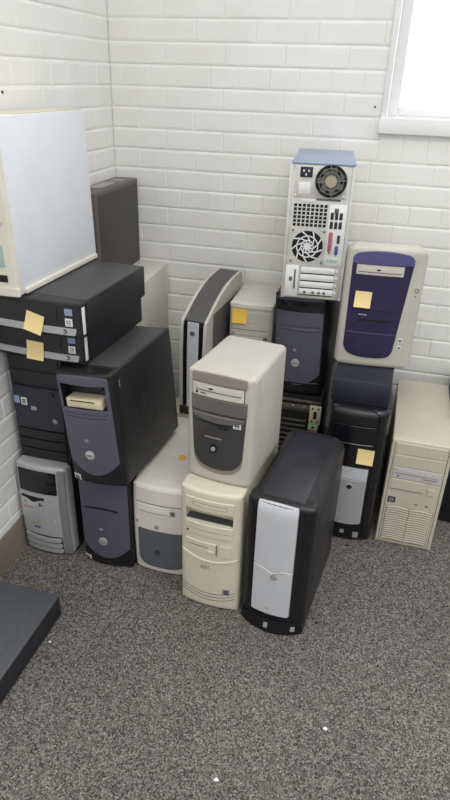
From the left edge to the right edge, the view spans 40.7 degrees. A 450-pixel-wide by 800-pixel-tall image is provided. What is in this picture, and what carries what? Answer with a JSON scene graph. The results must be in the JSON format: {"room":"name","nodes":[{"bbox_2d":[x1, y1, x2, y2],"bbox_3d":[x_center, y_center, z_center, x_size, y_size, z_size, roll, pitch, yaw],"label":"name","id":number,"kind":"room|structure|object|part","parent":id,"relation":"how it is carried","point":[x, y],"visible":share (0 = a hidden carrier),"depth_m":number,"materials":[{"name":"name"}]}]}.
{"room":"computer storage room","nodes":[
{"label":"computer storage room","id":0,"kind":"room"},
{"bbox_2d":[0,0,114,538],"bbox_3d":[-1.085,-0.131,0.191,0.201,2.778,4.600,8,29,12],"label":"wall","id":1,"kind":"structure","parent":0,"point":[54,53],"depth_m":1.84,"materials":[{"name":"white brick"}]},
{"bbox_2d":[0,514,28,577],"bbox_3d":[-1.020,1.061,0.793,0.014,0.113,4.600,8,29,12],"label":"baseboard","id":2,"kind":"structure","parent":1,"relation":"attached to","point":[14,541],"depth_m":1.94,"materials":[{"name":"beige plastic"}]},
{"bbox_2d":[0,460,449,799],"bbox_3d":[0.622,1.321,0.588,3.850,0.060,4.850,8,29,12],"label":"floor","id":3,"kind":"structure","parent":0,"point":[141,689],"depth_m":1.57,"materials":[{"name":"carpet"}]},
{"bbox_2d":[0,581,60,703],"bbox_3d":[-0.644,0.655,1.616,0.251,0.079,0.376,9,29,13],"label":"desktop computer","id":4,"kind":"object","parent":3,"relation":"on","point":[27,615],"visible":1,"depth_m":1.65,"materials":[{"name":"black metal"}]},
{"bbox_2d":[16,454,84,553],"bbox_3d":[-0.519,0.261,2.088,0.172,0.338,0.422,9,29,13],"label":"computer tower","id":5,"kind":"object","parent":3,"relation":"on","point":[49,489],"visible":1,"depth_m":1.90,"materials":[{"name":"grey plastic"}]},
{"bbox_2d":[19,472,53,482],"bbox_3d":[-0.578,0.239,1.858,0.118,0.014,0.010,10,29,14],"label":"tray","id":6,"kind":"object","parent":5,"relation":"on","point":[27,477],"depth_m":1.85,"materials":[{"name":"black plastic"}]},
{"bbox_2d":[7,353,72,462],"bbox_3d":[-0.499,-0.057,1.949,0.172,0.354,0.393,8,29,12],"label":"computer tower","id":7,"kind":"object","parent":5,"relation":"on","point":[38,407],"visible":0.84,"depth_m":1.78,"materials":[{"name":"black paint"}]},
{"bbox_3d":[-0.547,0.024,1.786,0.158,0.138,0.010,8,29,12],"label":"locking door","id":8,"kind":"part","parent":7,"relation":"part of","materials":[{"name":"blue paint"}]},
{"bbox_2d":[78,471,139,566],"bbox_3d":[-0.321,0.293,2.041,0.170,0.337,0.423,8,29,12],"label":"computer tower","id":9,"kind":"object","parent":3,"relation":"on","point":[107,510],"visible":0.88,"depth_m":1.86,"materials":[{"name":"black paint"}]},
{"bbox_2d":[55,326,177,485],"bbox_3d":[-0.312,0.008,1.827,0.204,0.364,0.394,11,29,17],"label":"computer tower","id":10,"kind":"object","parent":9,"relation":"on","point":[119,407],"visible":1,"depth_m":1.71,"materials":[{"name":"black paint"}]},
{"bbox_2d":[0,298,141,364],"bbox_3d":[-0.453,-0.235,1.804,0.281,0.094,0.378,10,29,15],"label":"desktop computer","id":11,"kind":"object","parent":10,"relation":"on","point":[56,348],"visible":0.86,"depth_m":1.66,"materials":[{"name":"black paint"}]},
{"bbox_2d":[26,340,43,360],"bbox_3d":[-0.517,-0.135,1.650,0.054,0.054,0.007,10,29,15],"label":"sticky note","id":12,"kind":"object","parent":11,"relation":"attached to","point":[35,350],"visible":1,"depth_m":1.65,"materials":[{"name":"yellow paper"}]},
{"bbox_3d":[-0.504,-0.162,1.663,0.280,0.094,0.040,10,29,15],"label":"panel","id":13,"kind":"part","parent":11,"relation":"part of","materials":[{"name":"black plastic"}]},
{"bbox_2d":[0,260,144,338],"bbox_3d":[-0.438,-0.301,1.728,0.281,0.094,0.396,10,29,15],"label":"desktop computer","id":14,"kind":"object","parent":11,"relation":"on","point":[80,301],"visible":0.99,"depth_m":1.60,"materials":[{"name":"black paint"}]},
{"bbox_2d":[23,310,43,335],"bbox_3d":[-0.493,-0.198,1.562,0.063,0.063,0.007,10,29,15],"label":"sticky note","id":15,"kind":"object","parent":14,"relation":"attached to","point":[33,323],"visible":1,"depth_m":1.56,"materials":[{"name":"yellow paper"}]},
{"bbox_3d":[-0.491,-0.224,1.580,0.280,0.094,0.040,10,29,15],"label":"panel","id":16,"kind":"part","parent":14,"relation":"part of","materials":[{"name":"black plastic"}]},
{"bbox_2d":[0,107,97,297],"bbox_3d":[-0.520,-0.547,1.637,0.135,0.420,0.426,9,29,15],"label":"computer tower","id":17,"kind":"object","parent":14,"relation":"on","point":[47,227],"visible":1,"depth_m":1.58,"materials":[{"name":"white paint"}]},
{"bbox_3d":[-0.593,-0.362,1.513,0.094,0.055,0.004,9,29,15],"label":"smoked panel","id":18,"kind":"part","parent":17,"relation":"part of","materials":[{"name":"teal plastic"}]},
{"bbox_3d":[-0.581,-0.459,1.468,0.130,0.418,0.014,9,29,15],"label":"panel","id":19,"kind":"part","parent":17,"relation":"part of","materials":[{"name":"white plastic"}]},
{"bbox_3d":[-0.457,-0.366,1.728,0.009,0.014,0.386,9,29,15],"label":"rail","id":20,"kind":"part","parent":17,"relation":"part of","materials":[{"name":"white plastic"}]},
{"bbox_3d":[-0.367,0.079,1.690,0.177,0.352,0.048,6,28,19],"label":"panel","id":21,"kind":"part","parent":10,"relation":"part of","materials":[{"name":"black plastic"}]},
{"bbox_2d":[133,417,189,574],"bbox_3d":[-0.142,0.311,2.025,0.184,0.330,0.431,8,29,12],"label":"computer tower","id":22,"kind":"object","parent":3,"relation":"on","point":[157,488],"visible":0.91,"depth_m":1.85,"materials":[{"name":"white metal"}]},
{"bbox_2d":[139,506,165,515],"bbox_3d":[-0.216,0.330,1.811,0.088,0.012,0.007,10,29,16],"label":"tray","id":23,"kind":"object","parent":22,"relation":"on","point":[146,510],"depth_m":1.81,"materials":[{"name":"white plastic"}]},
{"bbox_3d":[-0.189,0.395,1.865,0.184,0.330,0.052,8,29,12],"label":"panel","id":24,"kind":"part","parent":22,"relation":"part of","materials":[{"name":"white plastic"}]},
{"bbox_3d":[-0.196,0.464,1.878,0.153,0.148,0.014,8,29,12],"label":"panel","id":25,"kind":"part","parent":22,"relation":"part of","materials":[{"name":"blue plastic"}]},
{"bbox_2d":[178,455,185,459],"bbox_3d":[-0.135,0.182,1.916,0.026,0.001,0.026,8,29,12],"label":"round sticker","id":26,"kind":"object","parent":22,"relation":"on","point":[181,457],"visible":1,"depth_m":1.92,"materials":[{"name":"orange paper"}]},
{"bbox_2d":[176,395,188,417],"bbox_3d":[-0.076,0.102,2.423,0.170,0.330,0.427,8,29,12],"label":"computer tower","id":27,"kind":"object","parent":3,"relation":"on","point":[179,414],"visible":0.03,"depth_m":2.18,"materials":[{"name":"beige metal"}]},
{"bbox_3d":[-0.125,0.188,2.257,0.170,0.330,0.033,8,29,12],"label":"panel","id":28,"kind":"part","parent":27,"relation":"part of","materials":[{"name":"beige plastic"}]},
{"bbox_2d":[179,268,241,413],"bbox_3d":[-0.049,-0.219,2.215,0.093,0.431,0.381,11,29,15],"label":"computer tower","id":29,"kind":"object","parent":27,"relation":"on","point":[205,322],"visible":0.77,"depth_m":2.08,"materials":[{"name":"black plastic"}]},
{"bbox_3d":[-0.042,-0.371,2.134,0.069,0.087,0.352,11,29,15],"label":"panel","id":30,"kind":"part","parent":29,"relation":"part of","materials":[{"name":"grey plastic"}]},
{"bbox_2d":[182,443,277,609],"bbox_3d":[0.020,0.341,1.885,0.178,0.418,0.425,10,29,15],"label":"computer tower","id":31,"kind":"object","parent":3,"relation":"on","point":[214,513],"visible":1,"depth_m":1.70,"materials":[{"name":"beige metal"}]},
{"bbox_2d":[187,510,232,526],"bbox_3d":[-0.019,0.305,1.736,0.137,0.003,0.147,10,29,15],"label":"tray","id":32,"kind":"object","parent":31,"relation":"on","point":[196,518],"depth_m":1.68,"materials":[{"name":"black plastic"}]},
{"bbox_3d":[-0.039,0.422,1.728,0.178,0.418,0.042,10,29,15],"label":"panel","id":33,"kind":"part","parent":31,"relation":"part of","materials":[{"name":"beige plastic"}]},
{"bbox_2d":[189,335,285,486],"bbox_3d":[0.033,0.025,1.686,0.186,0.326,0.277,13,30,20],"label":"computer tower","id":34,"kind":"object","parent":31,"relation":"on","point":[236,389],"visible":1,"depth_m":1.59,"materials":[{"name":"beige paint"}]},
{"bbox_2d":[196,383,240,396],"bbox_3d":[-0.017,-0.025,1.523,0.125,0.013,0.010,13,30,20],"label":"tray","id":35,"kind":"object","parent":34,"relation":"on","point":[207,389],"depth_m":1.52,"materials":[{"name":"plastic"}]},
{"bbox_3d":[-0.019,0.091,1.586,0.154,0.213,0.010,13,30,20],"label":"smoked panel","id":36,"kind":"part","parent":34,"relation":"part of","materials":[{"name":"plastic"}]},
{"bbox_3d":[-0.007,0.069,1.603,0.186,0.325,0.060,13,30,20],"label":"panel","id":37,"kind":"part","parent":34,"relation":"part of","materials":[{"name":"beige plastic"}]},
{"bbox_2d":[241,429,344,634],"bbox_3d":[0.201,0.382,1.795,0.185,0.440,0.407,12,30,18],"label":"computer tower","id":38,"kind":"object","parent":3,"relation":"on","point":[292,508],"visible":1,"depth_m":1.66,"materials":[{"name":"black paint"}]},
{"bbox_3d":[0.128,0.532,1.686,0.112,0.163,0.011,12,30,19],"label":"door","id":39,"kind":"part","parent":38,"relation":"part of","materials":[{"name":"silver metal"}]},
{"bbox_3d":[0.135,0.366,1.603,0.111,0.230,0.020,12,30,18],"label":"door","id":40,"kind":"part","parent":38,"relation":"part of","materials":[{"name":"silver metal"}]},
{"bbox_3d":[0.143,0.450,1.665,0.185,0.439,0.046,12,30,18],"label":"panel","id":41,"kind":"part","parent":38,"relation":"part of","materials":[{"name":"black plastic"}]},
{"bbox_3d":[0.212,0.182,1.705,0.116,0.004,0.338,12,30,18],"label":"plate","id":42,"kind":"part","parent":38,"relation":"part of","materials":[{"name":"black plastic"}]},
{"bbox_3d":[0.299,0.397,1.806,0.002,0.381,0.314,12,30,18],"label":"panel","id":43,"kind":"part","parent":38,"relation":"part of","materials":[{"name":"black metal"}]},
{"bbox_2d":[278,369,331,449],"bbox_3d":[0.286,0.096,2.354,0.183,0.423,0.336,8,29,12],"label":"computer tower","id":44,"kind":"object","parent":3,"relation":"on","point":[306,412],"visible":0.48,"depth_m":2.15,"materials":[{"name":"black paint"}]},
{"bbox_3d":[0.245,0.167,2.218,0.177,0.417,0.006,8,29,12],"label":"panel","id":45,"kind":"part","parent":44,"relation":"part of","materials":[{"name":"black metal"}]},
{"bbox_3d":[0.251,0.001,2.125,0.173,0.010,0.006,8,29,12],"label":"rail","id":46,"kind":"part","parent":44,"relation":"part of","materials":[{"name":"metal"}]},
{"bbox_2d":[274,287,339,394],"bbox_3d":[0.291,-0.245,2.155,0.185,0.362,0.323,11,29,16],"label":"computer tower","id":47,"kind":"object","parent":44,"relation":"on","point":[307,327],"visible":0.79,"depth_m":2.02,"materials":[{"name":"black paint"}]},
{"bbox_2d":[282,301,319,307],"bbox_3d":[0.244,-0.308,1.962,0.124,0.011,0.011,9,29,17],"label":"tray","id":48,"kind":"object","parent":47,"relation":"on","point":[285,304],"depth_m":1.96,"materials":[{"name":"black plastic"}]},
{"bbox_2d":[281,148,356,300],"bbox_3d":[0.302,-0.578,1.966,0.185,0.399,0.382,6,28,7],"label":"computer tower","id":49,"kind":"object","parent":47,"relation":"on","point":[321,181],"visible":1,"depth_m":1.80,"materials":[{"name":"metal"}]},
{"bbox_3d":[0.206,-0.370,1.883,0.040,0.098,0.003,6,28,7],"label":"latch plate","id":50,"kind":"part","parent":49,"relation":"part of","materials":[{"name":"silver metal"}]},
{"bbox_2d":[300,166,312,177],"bbox_3d":[0.232,-0.649,1.728,0.035,0.028,0.005,6,28,7],"label":"power socket","id":51,"kind":"object","parent":49,"relation":"attached to","point":[305,171],"depth_m":1.73,"materials":[{"name":"plastic"}]},
{"bbox_3d":[0.310,-0.751,1.875,0.180,0.006,0.380,6,28,7],"label":"lid","id":52,"kind":"part","parent":49,"relation":"part of","materials":[{"name":"blue metal"}]},
{"bbox_3d":[0.316,0.053,2.133,0.040,0.074,0.006,8,29,12],"label":"port plate","id":53,"kind":"part","parent":44,"relation":"part of","materials":[{"name":"plastic"}]},
{"bbox_2d":[327,381,392,538],"bbox_3d":[0.461,0.160,2.156,0.185,0.508,0.444,8,29,12],"label":"computer tower","id":54,"kind":"object","parent":3,"relation":"on","point":[357,426],"visible":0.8,"depth_m":1.94,"materials":[{"name":"black paint"}]},
{"bbox_3d":[0.406,0.336,2.016,0.103,0.179,0.010,8,29,12],"label":"door","id":55,"kind":"part","parent":54,"relation":"part of","materials":[{"name":"silver metal"}]},
{"bbox_3d":[0.401,0.104,1.899,0.136,0.060,0.014,10,29,15],"label":"bay door","id":56,"kind":"part","parent":54,"relation":"part of","materials":[{"name":"black plastic"}]},
{"bbox_3d":[0.409,0.236,1.962,0.102,0.044,0.011,8,29,12],"label":"door","id":57,"kind":"part","parent":54,"relation":"part of","materials":[{"name":"silver metal"}]},
{"bbox_2d":[332,405,378,427],"bbox_3d":[0.403,0.050,1.875,0.142,0.053,0.031,8,29,12],"label":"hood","id":58,"kind":"object","parent":54,"relation":"attached to","point":[344,416],"depth_m":1.87,"materials":[{"name":"black plastic"}]},
{"bbox_3d":[0.398,0.171,1.935,0.136,0.084,0.014,10,29,15],"label":"bay door","id":59,"kind":"part","parent":54,"relation":"part of","materials":[{"name":"black plastic"}]},
{"bbox_2d":[331,362,393,407],"bbox_3d":[0.466,-0.095,2.015,0.177,0.076,0.334,9,29,14],"label":"desktop computer","id":60,"kind":"object","parent":54,"relation":"on","point":[361,384],"visible":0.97,"depth_m":1.88,"materials":[{"name":"blue paint"}]},
{"bbox_3d":[0.419,-0.020,1.877,0.173,0.065,0.004,9,29,14],"label":"panel","id":61,"kind":"part","parent":60,"relation":"part of","materials":[{"name":"black plastic"}]},
{"bbox_2d":[334,241,427,367],"bbox_3d":[0.498,-0.338,1.985,0.238,0.384,0.297,6,28,8],"label":"computer tower","id":62,"kind":"object","parent":60,"relation":"on","point":[381,335],"visible":0.99,"depth_m":1.85,"materials":[{"name":"beige paint"}]},
{"bbox_2d":[353,291,371,308],"bbox_3d":[0.419,-0.305,1.847,0.051,0.051,0.007,6,28,8],"label":"sticky note","id":63,"kind":"object","parent":62,"relation":"attached to","point":[362,299],"visible":1,"depth_m":1.85,"materials":[{"name":"yellow paper"}]},
{"bbox_3d":[0.465,-0.269,1.868,0.178,0.302,0.009,6,28,9],"label":"indigo panel","id":64,"kind":"part","parent":62,"relation":"part of","materials":[{"name":"plastic"}]},
{"bbox_2d":[359,266,402,273],"bbox_3d":[0.462,-0.386,1.804,0.126,0.014,0.009,7,28,9],"label":"tray","id":65,"kind":"object","parent":62,"relation":"on","point":[362,269],"depth_m":1.80,"materials":[{"name":"plastic"}]},
{"bbox_2d":[356,449,374,465],"bbox_3d":[0.442,0.181,1.914,0.052,0.052,0.007,9,29,12],"label":"sticky note","id":66,"kind":"object","parent":54,"relation":"attached to","point":[364,457],"visible":1,"depth_m":1.92,"materials":[{"name":"yellow paper"}]},
{"bbox_2d":[375,379,449,549],"bbox_3d":[0.673,0.214,2.174,0.184,0.408,0.464,9,29,13],"label":"computer tower","id":67,"kind":"object","parent":3,"relation":"on","point":[416,463],"visible":1,"depth_m":2.00,"materials":[{"name":"beige paint"}]},
{"bbox_2d":[381,506,431,545],"bbox_3d":[0.606,0.421,2.034,0.146,0.139,0.004,9,29,13],"label":"vent grille","id":68,"kind":"object","parent":67,"relation":"attached to","point":[404,525],"depth_m":2.03,"materials":[{"name":"beige plastic"}]},
{"bbox_3d":[0.614,0.308,1.992,0.184,0.408,0.030,9,29,13],"label":"panel","id":69,"kind":"part","parent":67,"relation":"part of","materials":[{"name":"beige plastic"}]},
{"bbox_2d":[397,469,437,479],"bbox_3d":[0.613,0.236,1.935,0.126,0.013,0.005,9,29,13],"label":"tray","id":70,"kind":"object","parent":67,"relation":"on","point":[413,474],"depth_m":1.93,"materials":[{"name":"grey plastic"}]},
{"bbox_2d":[437,384,449,521],"bbox_3d":[0.891,0.174,2.218,0.180,0.450,0.352,8,29,12],"label":"computer tower","id":71,"kind":"object","parent":3,"relation":"on","point":[444,512],"visible":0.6,"depth_m":2.16,"materials":[{"name":"black paint"}]},
{"bbox_3d":[0.852,0.242,2.087,0.180,0.450,0.036,8,29,12],"label":"panel","id":72,"kind":"part","parent":71,"relation":"part of","materials":[{"name":"black plastic"}]},
{"bbox_3d":[-0.372,0.027,2.460,0.185,0.411,0.437,8,29,12],"label":"computer tower","id":73,"kind":"object","parent":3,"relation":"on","visible":0},
{"bbox_2d":[132,261,167,327],"bbox_3d":[-0.368,-0.300,2.281,0.185,0.334,0.447,7,29,10],"label":"computer tower","id":74,"kind":"object","parent":73,"relation":"on","point":[154,304],"visible":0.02,"depth_m":2.31,"materials":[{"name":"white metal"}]},
{"bbox_2d":[90,177,139,264],"bbox_3d":[-0.419,-0.615,2.185,0.088,0.308,0.380,8,29,12],"label":"desktop computer","id":75,"kind":"object","parent":74,"relation":"on","point":[114,201],"visible":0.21,"depth_m":2.15,"materials":[{"name":"grey paint"}]},
{"bbox_3d":[-0.463,-0.534,2.034,0.086,0.306,0.022,8,29,12],"label":"panel","id":76,"kind":"part","parent":75,"relation":"part of","materials":[{"name":"grey plastic"}]},
{"bbox_3d":[0.096,0.127,2.385,0.170,0.330,0.387,8,29,12],"label":"computer tower","id":77,"kind":"object","parent":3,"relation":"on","visible":0},
{"bbox_2d":[230,282,280,342],"bbox_3d":[0.117,-0.223,2.297,0.157,0.370,0.259,8,29,11],"label":"computer tower","id":78,"kind":"object","parent":77,"relation":"on","point":[259,300],"visible":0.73,"depth_m":2.14,"materials":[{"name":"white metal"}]},
{"bbox_2d":[232,308,246,323],"bbox_3d":[0.050,-0.294,2.124,0.052,0.052,0.008,8,29,11],"label":"sticky note","id":79,"kind":"object","parent":78,"relation":"attached to","point":[239,315],"visible":1,"depth_m":2.13,"materials":[{"name":"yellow paper"}]},
{"bbox_3d":[0.090,-0.235,2.155,0.140,0.184,0.005,8,29,11],"label":"inset panel","id":80,"kind":"part","parent":78,"relation":"part of","materials":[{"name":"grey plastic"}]},
{"bbox_3d":[0.091,-0.175,2.206,0.157,0.370,0.038,8,29,11],"label":"panel","id":81,"kind":"part","parent":78,"relation":"part of","materials":[{"name":"white plastic"}]},
{"bbox_2d":[106,0,449,434],"bbox_3d":[1.240,-0.950,1.872,3.850,2.778,0.201,8,29,12],"label":"wall","id":82,"kind":"structure","parent":0,"point":[213,102],"depth_m":2.10,"materials":[{"name":"white brick"}]},
{"bbox_2d":[324,426,387,459],"bbox_3d":[1.303,0.293,2.378,3.586,0.113,0.014,8,29,12],"label":"baseboard","id":83,"kind":"structure","parent":82,"relation":"attached to","point":[326,427],"depth_m":2.55,"materials":[{"name":"beige plastic"}]},
{"bbox_2d":[378,0,449,136],"bbox_3d":[1.041,-1.279,1.694,1.055,1.025,0.132,8,29,12],"label":"window","id":84,"kind":"structure","parent":82,"relation":"in","point":[421,122],"depth_m":1.95,"materials":[{"name":"white paint"}]},
{"bbox_3d":[1.041,-1.303,1.687,1.048,0.977,0.124,8,29,12],"label":"casing","id":85,"kind":"part","parent":84,"relation":"part of","materials":[{"name":"white paint"}]},
{"bbox_3d":[1.027,-0.849,1.923,1.055,0.048,0.132,8,29,12],"label":"sill","id":86,"kind":"part","parent":84,"relation":"part of","materials":[{"name":"white paint"}]}
]}

